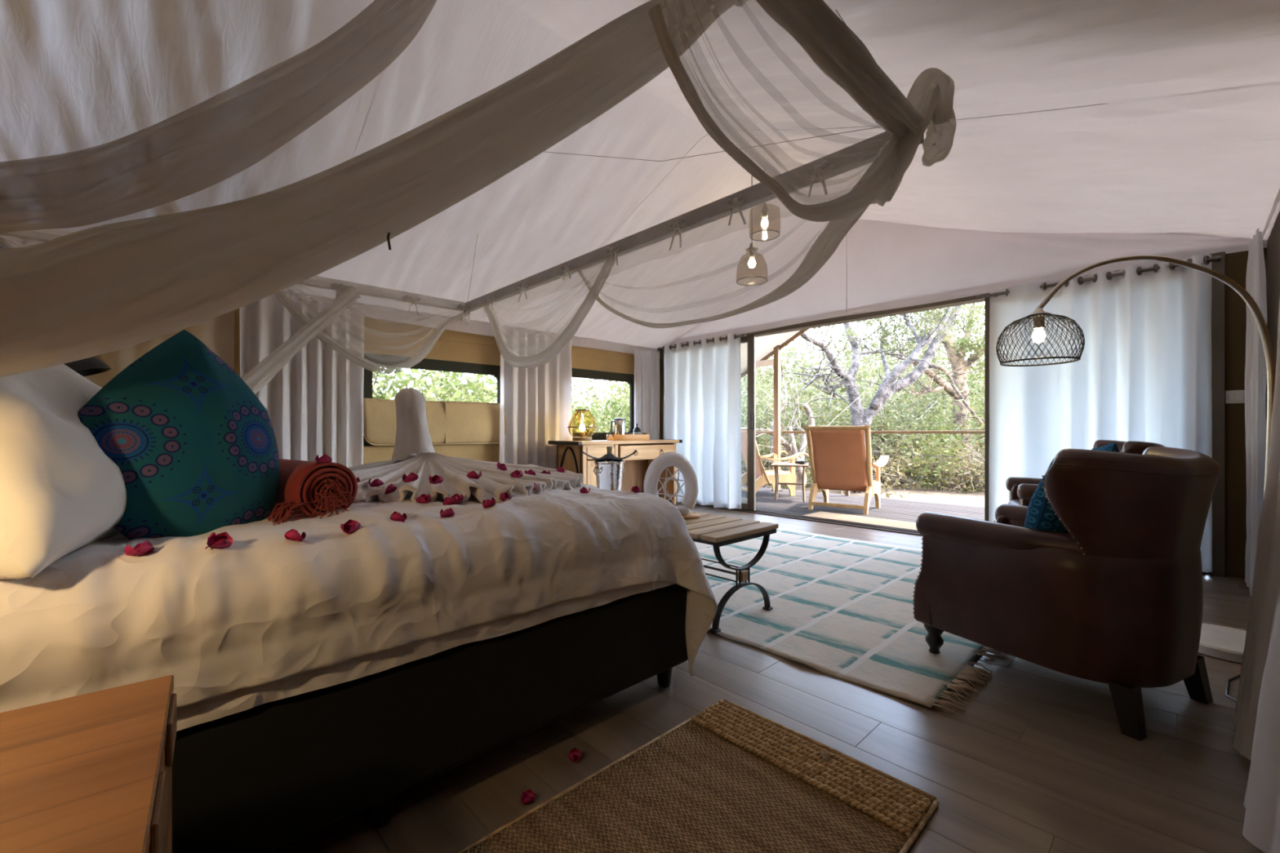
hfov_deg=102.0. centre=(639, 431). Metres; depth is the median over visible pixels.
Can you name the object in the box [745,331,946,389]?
bush
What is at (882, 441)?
bush
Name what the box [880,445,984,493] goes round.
bush
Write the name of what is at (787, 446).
shrub
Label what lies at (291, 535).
bougainvillea petal
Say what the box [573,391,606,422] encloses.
bush
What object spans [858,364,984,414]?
bush
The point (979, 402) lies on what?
bush
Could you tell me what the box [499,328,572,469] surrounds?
window curtain
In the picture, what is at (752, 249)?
socket
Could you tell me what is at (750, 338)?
door
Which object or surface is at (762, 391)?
bush
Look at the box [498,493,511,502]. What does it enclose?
bougainvillea petal
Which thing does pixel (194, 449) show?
cushion
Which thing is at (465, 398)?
bush
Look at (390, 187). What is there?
drape
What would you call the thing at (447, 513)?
bougainvillea petal
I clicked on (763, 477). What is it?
chair
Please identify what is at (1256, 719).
curtain
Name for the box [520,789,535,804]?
bougainvillea petal
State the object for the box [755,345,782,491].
post
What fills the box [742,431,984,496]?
rail
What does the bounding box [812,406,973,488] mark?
bush
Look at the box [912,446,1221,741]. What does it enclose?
wingback armchair
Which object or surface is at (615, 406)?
bush
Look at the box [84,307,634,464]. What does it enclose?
wall
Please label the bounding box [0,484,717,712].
duvet
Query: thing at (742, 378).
bush
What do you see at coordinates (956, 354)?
tree
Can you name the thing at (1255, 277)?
curtain
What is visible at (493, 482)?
towel
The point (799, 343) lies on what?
bush
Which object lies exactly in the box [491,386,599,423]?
bush
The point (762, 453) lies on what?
bush
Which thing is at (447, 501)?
bougainvillea petal
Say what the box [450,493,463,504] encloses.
bougainvillea petal
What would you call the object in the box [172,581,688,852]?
bed
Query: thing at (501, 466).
bougainvillea petal
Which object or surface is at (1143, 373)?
curtain
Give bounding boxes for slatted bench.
[684,511,778,633]
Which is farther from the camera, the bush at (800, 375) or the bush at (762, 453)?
the bush at (800, 375)
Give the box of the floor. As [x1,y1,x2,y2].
[268,502,1265,852]
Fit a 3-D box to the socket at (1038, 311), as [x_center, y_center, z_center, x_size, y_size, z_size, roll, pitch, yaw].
[1.793,-0.510,2.330,0.090,0.090,0.090,0,0,-43]
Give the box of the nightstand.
[0,675,176,852]
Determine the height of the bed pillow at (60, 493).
0.479 m
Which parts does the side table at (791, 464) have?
leg, leg, leg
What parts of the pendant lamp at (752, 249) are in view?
bulb, cord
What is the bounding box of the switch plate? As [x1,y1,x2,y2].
[1225,390,1244,404]
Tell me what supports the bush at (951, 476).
on the ground
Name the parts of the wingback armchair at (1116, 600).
nail trim, arm, leg, arm, nail trim, leg, backrest, leg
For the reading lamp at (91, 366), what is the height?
0.201 m
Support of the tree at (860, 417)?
on the ground
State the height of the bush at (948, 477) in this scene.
1.077 m
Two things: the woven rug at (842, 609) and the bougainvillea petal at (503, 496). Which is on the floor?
the woven rug at (842, 609)
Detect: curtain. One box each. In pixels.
[240,294,364,467]
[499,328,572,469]
[634,348,659,439]
[662,333,741,509]
[988,254,1212,572]
[1232,297,1279,852]
[1244,227,1266,595]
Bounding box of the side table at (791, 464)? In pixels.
[770,462,808,502]
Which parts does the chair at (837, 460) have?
post, arched leg frame, rail, post, arched leg frame, arm post, armrest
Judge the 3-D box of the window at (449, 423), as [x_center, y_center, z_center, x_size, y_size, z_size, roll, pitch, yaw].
[-1.939,-0.287,5.076,1.470,0.835,0.105,0,0,-43]
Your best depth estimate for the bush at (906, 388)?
20.22 m
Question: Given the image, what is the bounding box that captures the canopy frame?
[0,9,924,311]
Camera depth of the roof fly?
8.62 m
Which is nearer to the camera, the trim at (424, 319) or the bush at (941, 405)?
the trim at (424, 319)
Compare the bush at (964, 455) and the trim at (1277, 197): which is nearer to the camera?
the trim at (1277, 197)
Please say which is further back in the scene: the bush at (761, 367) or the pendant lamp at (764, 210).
the bush at (761, 367)
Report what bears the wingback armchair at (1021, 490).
on the floor
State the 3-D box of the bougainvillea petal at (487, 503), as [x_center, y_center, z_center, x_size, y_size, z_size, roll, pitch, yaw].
[-0.458,0.214,1.567,0.039,0.031,0.043,0,0,-28]
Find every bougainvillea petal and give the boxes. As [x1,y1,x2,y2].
[124,540,154,556]
[204,532,232,548]
[284,528,306,542]
[315,454,332,464]
[340,519,360,533]
[368,479,383,487]
[382,484,397,494]
[390,511,407,522]
[401,472,418,482]
[415,493,431,503]
[428,475,444,484]
[440,507,454,517]
[442,496,457,505]
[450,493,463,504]
[466,471,481,479]
[482,497,495,507]
[496,462,506,471]
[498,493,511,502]
[510,470,523,478]
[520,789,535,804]
[524,469,535,475]
[540,470,551,474]
[556,466,564,472]
[568,747,581,762]
[579,486,590,493]
[631,485,640,493]
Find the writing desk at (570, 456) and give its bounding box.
[547,439,682,505]
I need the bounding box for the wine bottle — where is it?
[606,445,612,461]
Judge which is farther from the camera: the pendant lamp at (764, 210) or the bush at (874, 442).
the bush at (874, 442)
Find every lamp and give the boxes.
[64,355,111,377]
[736,159,768,285]
[750,167,779,241]
[995,254,1275,701]
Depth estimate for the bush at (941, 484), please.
11.40 m
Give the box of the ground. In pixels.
[742,463,984,506]
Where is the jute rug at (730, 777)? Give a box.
[457,699,939,852]
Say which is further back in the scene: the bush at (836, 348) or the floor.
the bush at (836, 348)
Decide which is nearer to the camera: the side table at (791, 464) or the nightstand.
the nightstand
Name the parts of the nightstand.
panel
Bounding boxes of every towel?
[348,453,416,471]
[351,451,583,503]
[391,387,435,460]
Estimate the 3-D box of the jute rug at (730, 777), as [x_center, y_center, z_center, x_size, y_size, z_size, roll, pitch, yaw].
[0.083,0.933,1.147,1.242,0.035,0.693,0,0,-43]
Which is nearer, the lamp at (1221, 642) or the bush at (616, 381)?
the lamp at (1221, 642)
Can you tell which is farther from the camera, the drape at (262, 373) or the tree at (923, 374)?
the tree at (923, 374)
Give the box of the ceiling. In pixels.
[0,0,1279,349]
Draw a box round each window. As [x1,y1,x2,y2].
[363,352,506,446]
[571,368,634,439]
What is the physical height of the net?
1.456 m
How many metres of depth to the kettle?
6.04 m
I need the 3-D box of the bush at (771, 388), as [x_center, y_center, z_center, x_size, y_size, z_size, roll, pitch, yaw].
[5.273,0.022,15.513,3.982,2.739,3.991,0,0,-4]
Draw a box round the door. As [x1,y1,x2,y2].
[669,270,1208,574]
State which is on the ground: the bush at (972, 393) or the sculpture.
the bush at (972, 393)
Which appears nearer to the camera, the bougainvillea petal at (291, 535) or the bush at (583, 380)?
the bougainvillea petal at (291, 535)
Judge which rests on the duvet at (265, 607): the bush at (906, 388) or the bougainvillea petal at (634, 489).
the bougainvillea petal at (634, 489)
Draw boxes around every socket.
[580,431,584,436]
[747,243,755,257]
[760,203,768,217]
[1026,307,1049,329]
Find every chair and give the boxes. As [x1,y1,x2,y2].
[741,426,808,496]
[804,425,888,515]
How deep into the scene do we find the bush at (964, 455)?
11.08 m
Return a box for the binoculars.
[795,460,805,464]
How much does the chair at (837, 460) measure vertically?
1.084 m
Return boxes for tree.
[782,302,984,493]
[865,302,984,475]
[901,371,949,411]
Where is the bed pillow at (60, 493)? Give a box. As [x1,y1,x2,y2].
[0,364,126,579]
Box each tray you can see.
[606,430,649,440]
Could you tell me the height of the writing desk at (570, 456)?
0.852 m
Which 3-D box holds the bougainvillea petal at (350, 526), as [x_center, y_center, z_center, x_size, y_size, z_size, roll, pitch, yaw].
[-0.691,0.226,1.235,0.041,0.031,0.039,0,0,-13]
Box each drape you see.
[0,0,436,233]
[240,283,361,394]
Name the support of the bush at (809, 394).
on the ground
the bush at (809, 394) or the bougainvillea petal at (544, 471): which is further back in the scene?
the bush at (809, 394)
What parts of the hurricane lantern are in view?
bulb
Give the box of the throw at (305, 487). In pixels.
[267,458,357,525]
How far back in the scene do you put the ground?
10.54 m
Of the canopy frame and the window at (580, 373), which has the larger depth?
the window at (580, 373)
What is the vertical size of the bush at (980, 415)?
2.737 m
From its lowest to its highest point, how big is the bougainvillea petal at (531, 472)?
0.033 m
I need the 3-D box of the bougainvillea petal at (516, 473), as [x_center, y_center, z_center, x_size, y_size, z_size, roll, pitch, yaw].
[-0.440,0.150,1.841,0.045,0.028,0.042,0,0,-4]
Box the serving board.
[682,512,699,519]
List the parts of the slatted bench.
rail, leg, cross rail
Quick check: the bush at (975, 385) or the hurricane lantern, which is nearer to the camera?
the hurricane lantern
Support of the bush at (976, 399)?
on the ground
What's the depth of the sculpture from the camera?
2.89 m
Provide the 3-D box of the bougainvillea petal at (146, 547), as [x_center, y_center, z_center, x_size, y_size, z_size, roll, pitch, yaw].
[-0.959,0.225,0.989,0.039,0.031,0.041,0,0,-4]
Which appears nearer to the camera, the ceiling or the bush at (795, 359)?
the ceiling
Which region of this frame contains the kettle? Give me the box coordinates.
[610,417,626,434]
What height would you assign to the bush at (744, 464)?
1.841 m
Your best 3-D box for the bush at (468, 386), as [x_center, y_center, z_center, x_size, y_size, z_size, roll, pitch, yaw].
[-3.898,-0.197,11.143,5.787,3.523,4.720,0,0,15]
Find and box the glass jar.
[632,423,640,434]
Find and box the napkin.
[582,451,636,460]
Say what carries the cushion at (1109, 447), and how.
on the wingback armchair at (1021, 490)
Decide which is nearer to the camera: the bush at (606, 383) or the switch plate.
the switch plate
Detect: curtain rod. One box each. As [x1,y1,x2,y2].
[657,333,746,350]
[976,254,1222,299]
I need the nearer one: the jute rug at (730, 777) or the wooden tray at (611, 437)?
the jute rug at (730, 777)
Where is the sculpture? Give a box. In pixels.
[643,452,698,515]
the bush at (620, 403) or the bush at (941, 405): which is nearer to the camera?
the bush at (620, 403)
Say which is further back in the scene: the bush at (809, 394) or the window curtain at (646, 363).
the bush at (809, 394)
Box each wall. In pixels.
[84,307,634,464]
[659,219,1266,578]
[1266,211,1279,429]
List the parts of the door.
rail, rail, handle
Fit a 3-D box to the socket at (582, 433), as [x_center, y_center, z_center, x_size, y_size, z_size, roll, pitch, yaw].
[-0.639,0.029,5.732,0.044,0.058,0.043,0,0,-43]
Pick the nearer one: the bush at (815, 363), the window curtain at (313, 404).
the window curtain at (313, 404)
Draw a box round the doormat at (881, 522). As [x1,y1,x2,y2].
[803,511,916,529]
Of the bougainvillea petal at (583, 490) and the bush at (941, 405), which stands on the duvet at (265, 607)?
the bougainvillea petal at (583, 490)
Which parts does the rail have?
rail post, rail post, rail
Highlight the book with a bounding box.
[774,461,789,464]
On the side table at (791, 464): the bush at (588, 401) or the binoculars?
the binoculars
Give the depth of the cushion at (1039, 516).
1.85 m
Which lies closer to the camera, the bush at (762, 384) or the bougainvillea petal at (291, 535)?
the bougainvillea petal at (291, 535)
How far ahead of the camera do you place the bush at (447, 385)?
7.94 m
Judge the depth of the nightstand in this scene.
0.61 m
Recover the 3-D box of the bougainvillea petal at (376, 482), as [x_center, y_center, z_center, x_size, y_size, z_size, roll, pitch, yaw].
[-0.868,0.168,1.704,0.046,0.028,0.043,0,0,-38]
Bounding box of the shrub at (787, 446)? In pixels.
[741,349,864,490]
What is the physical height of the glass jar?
0.190 m
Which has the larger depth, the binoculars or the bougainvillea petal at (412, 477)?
the binoculars
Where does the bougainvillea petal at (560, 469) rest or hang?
on the towel at (493, 482)
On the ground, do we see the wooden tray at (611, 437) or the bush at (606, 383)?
the bush at (606, 383)
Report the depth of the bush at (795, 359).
35.20 m
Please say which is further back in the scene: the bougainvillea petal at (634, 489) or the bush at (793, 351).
the bush at (793, 351)
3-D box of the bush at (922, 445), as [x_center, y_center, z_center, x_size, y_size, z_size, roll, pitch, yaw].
[6.794,0.726,14.404,3.308,1.714,4.692,0,0,-35]
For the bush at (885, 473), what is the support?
on the ground
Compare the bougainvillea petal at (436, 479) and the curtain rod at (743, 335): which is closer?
the bougainvillea petal at (436, 479)
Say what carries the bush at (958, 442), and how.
on the ground
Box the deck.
[741,485,984,522]
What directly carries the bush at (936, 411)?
on the ground
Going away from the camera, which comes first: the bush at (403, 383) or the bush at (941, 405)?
the bush at (403, 383)
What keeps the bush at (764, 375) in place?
on the ground
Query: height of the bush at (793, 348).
8.563 m
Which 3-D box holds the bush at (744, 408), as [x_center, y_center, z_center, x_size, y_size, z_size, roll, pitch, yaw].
[2.758,0.072,14.853,5.191,2.909,6.407,0,0,0]
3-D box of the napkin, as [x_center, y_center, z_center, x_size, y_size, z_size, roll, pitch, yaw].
[-0.195,0.150,3.287,0.341,0.058,0.182,0,0,-22]
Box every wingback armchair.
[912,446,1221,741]
[1005,440,1165,506]
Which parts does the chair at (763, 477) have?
rail, post, arched leg frame, post, armrest, arm post, arched leg frame, armrest, arm post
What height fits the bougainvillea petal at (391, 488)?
0.032 m
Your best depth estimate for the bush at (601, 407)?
13.02 m
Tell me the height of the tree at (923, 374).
4.048 m
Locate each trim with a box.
[0,247,660,358]
[1262,187,1279,239]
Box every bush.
[372,368,462,401]
[372,371,497,403]
[377,368,497,403]
[425,386,473,401]
[465,373,581,417]
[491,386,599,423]
[495,396,615,431]
[572,367,793,417]
[572,377,629,409]
[572,381,629,432]
[572,391,626,432]
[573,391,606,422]
[575,381,629,410]
[578,380,629,432]
[581,382,629,423]
[584,353,847,409]
[595,381,628,427]
[595,400,757,469]
[595,404,629,431]
[741,365,809,399]
[741,367,956,444]
[741,372,919,471]
[741,374,925,448]
[741,383,864,474]
[741,392,934,484]
[741,425,790,471]
[741,434,811,487]
[741,435,820,491]
[742,350,951,457]
[742,351,918,462]
[742,364,923,403]
[742,372,827,402]
[742,433,915,498]
[742,461,813,489]
[743,328,924,403]
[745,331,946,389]
[745,351,973,398]
[745,359,827,386]
[745,387,851,441]
[745,417,796,447]
[746,335,871,382]
[755,367,857,409]
[757,374,909,413]
[758,329,936,397]
[764,367,950,426]
[770,380,983,473]
[800,395,945,444]
[804,417,965,494]
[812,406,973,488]
[842,338,984,387]
[844,321,984,404]
[847,416,971,480]
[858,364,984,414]
[862,368,982,425]
[870,368,984,408]
[871,426,978,481]
[871,445,948,490]
[873,444,959,481]
[874,448,984,492]
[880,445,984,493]
[894,389,984,448]
[897,423,984,493]
[915,364,984,458]
[915,451,984,492]
[930,436,984,486]
[936,376,984,484]
[937,360,984,408]
[943,422,984,451]
[968,378,984,414]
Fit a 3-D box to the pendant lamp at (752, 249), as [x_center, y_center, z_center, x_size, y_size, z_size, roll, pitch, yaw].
[0.880,-1.661,4.073,0.244,0.959,0.244,0,0,-43]
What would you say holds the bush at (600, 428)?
on the ground
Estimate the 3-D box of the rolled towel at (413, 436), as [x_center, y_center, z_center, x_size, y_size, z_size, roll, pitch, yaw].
[-0.959,0.022,2.223,0.200,0.425,0.170,0,0,-43]
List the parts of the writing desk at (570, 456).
leg, panel, leg, cabinet door, drawer, leg, panel, drawer, panel, leg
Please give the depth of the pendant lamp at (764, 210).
4.18 m
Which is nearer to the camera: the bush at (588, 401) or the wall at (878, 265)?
the wall at (878, 265)
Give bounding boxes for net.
[0,0,956,394]
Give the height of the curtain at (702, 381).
2.093 m
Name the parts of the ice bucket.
handle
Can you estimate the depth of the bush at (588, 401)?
15.08 m
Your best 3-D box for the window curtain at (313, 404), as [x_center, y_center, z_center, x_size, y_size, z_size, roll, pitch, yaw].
[-2.733,-0.072,4.234,0.860,2.016,0.120,0,0,-43]
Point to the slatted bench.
(716, 531)
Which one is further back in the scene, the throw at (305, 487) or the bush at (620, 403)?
the bush at (620, 403)
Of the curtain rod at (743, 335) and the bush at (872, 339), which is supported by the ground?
the bush at (872, 339)
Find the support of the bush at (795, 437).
on the ground
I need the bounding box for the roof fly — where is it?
[740,328,808,377]
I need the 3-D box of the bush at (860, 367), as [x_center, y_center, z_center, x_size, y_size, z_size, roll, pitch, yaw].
[8.840,-0.962,22.430,9.327,5.226,11.510,0,0,36]
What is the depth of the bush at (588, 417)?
10.72 m
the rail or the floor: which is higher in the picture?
the rail
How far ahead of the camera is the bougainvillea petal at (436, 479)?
1.68 m
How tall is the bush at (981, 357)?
9.079 m
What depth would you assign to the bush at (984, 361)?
27.17 m
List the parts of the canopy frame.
cord, cord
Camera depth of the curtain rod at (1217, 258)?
3.75 m
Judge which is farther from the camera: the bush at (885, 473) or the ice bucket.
the bush at (885, 473)
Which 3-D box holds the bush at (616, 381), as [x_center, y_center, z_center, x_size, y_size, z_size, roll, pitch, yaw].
[-1.064,0.049,14.125,3.911,2.684,3.902,0,0,-12]
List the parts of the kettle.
handle, lid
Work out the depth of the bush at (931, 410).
14.11 m
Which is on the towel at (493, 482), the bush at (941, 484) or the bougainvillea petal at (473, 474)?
the bougainvillea petal at (473, 474)
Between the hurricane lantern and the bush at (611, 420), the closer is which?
the hurricane lantern
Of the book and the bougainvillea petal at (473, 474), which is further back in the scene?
the book
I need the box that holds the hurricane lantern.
[567,408,596,440]
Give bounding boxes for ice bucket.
[593,459,624,490]
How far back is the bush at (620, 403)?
13.84 m
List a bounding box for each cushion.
[77,329,279,539]
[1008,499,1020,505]
[1023,458,1068,533]
[1091,442,1119,452]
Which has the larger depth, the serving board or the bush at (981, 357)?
the bush at (981, 357)
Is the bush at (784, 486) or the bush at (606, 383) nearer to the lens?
the bush at (784, 486)
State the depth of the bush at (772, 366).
25.92 m
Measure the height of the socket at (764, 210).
0.110 m
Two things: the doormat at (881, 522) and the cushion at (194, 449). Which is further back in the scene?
the doormat at (881, 522)
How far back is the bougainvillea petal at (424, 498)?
1.60 m
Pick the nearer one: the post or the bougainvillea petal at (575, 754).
the bougainvillea petal at (575, 754)
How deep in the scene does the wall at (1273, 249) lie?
3.01 m
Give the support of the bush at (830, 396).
on the ground
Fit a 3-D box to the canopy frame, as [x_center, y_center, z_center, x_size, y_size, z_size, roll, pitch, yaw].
[-1.136,-1.366,2.099,2.532,0.800,3.402,0,0,-43]
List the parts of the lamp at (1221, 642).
bulb, lamp shade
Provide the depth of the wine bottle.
3.29 m
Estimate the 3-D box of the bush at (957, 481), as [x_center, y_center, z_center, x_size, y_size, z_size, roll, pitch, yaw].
[5.573,0.595,12.357,3.980,2.063,5.645,0,0,13]
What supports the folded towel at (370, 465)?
on the duvet at (265, 607)
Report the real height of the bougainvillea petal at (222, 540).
0.033 m
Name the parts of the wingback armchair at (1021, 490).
arm, arm, backrest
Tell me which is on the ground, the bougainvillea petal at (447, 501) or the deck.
the deck
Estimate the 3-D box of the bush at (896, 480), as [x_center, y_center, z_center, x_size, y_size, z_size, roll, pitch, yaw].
[4.019,0.771,11.745,4.360,1.593,3.074,0,0,40]
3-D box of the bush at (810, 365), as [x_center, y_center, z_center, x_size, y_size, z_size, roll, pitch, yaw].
[8.715,-1.177,28.614,12.570,5.707,10.185,0,0,26]
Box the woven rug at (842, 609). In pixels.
[693,528,1007,714]
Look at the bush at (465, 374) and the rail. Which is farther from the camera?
the bush at (465, 374)
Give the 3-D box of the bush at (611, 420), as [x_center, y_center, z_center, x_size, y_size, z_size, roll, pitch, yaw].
[0.261,0.287,12.360,3.999,2.435,3.261,0,0,43]
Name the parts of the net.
tie cord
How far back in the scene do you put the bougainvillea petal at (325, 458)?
1.39 m
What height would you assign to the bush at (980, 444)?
2.185 m
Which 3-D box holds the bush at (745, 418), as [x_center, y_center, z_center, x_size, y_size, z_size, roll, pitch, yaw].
[4.076,0.576,15.985,4.077,2.113,5.782,0,0,13]
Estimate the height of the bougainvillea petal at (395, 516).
0.027 m

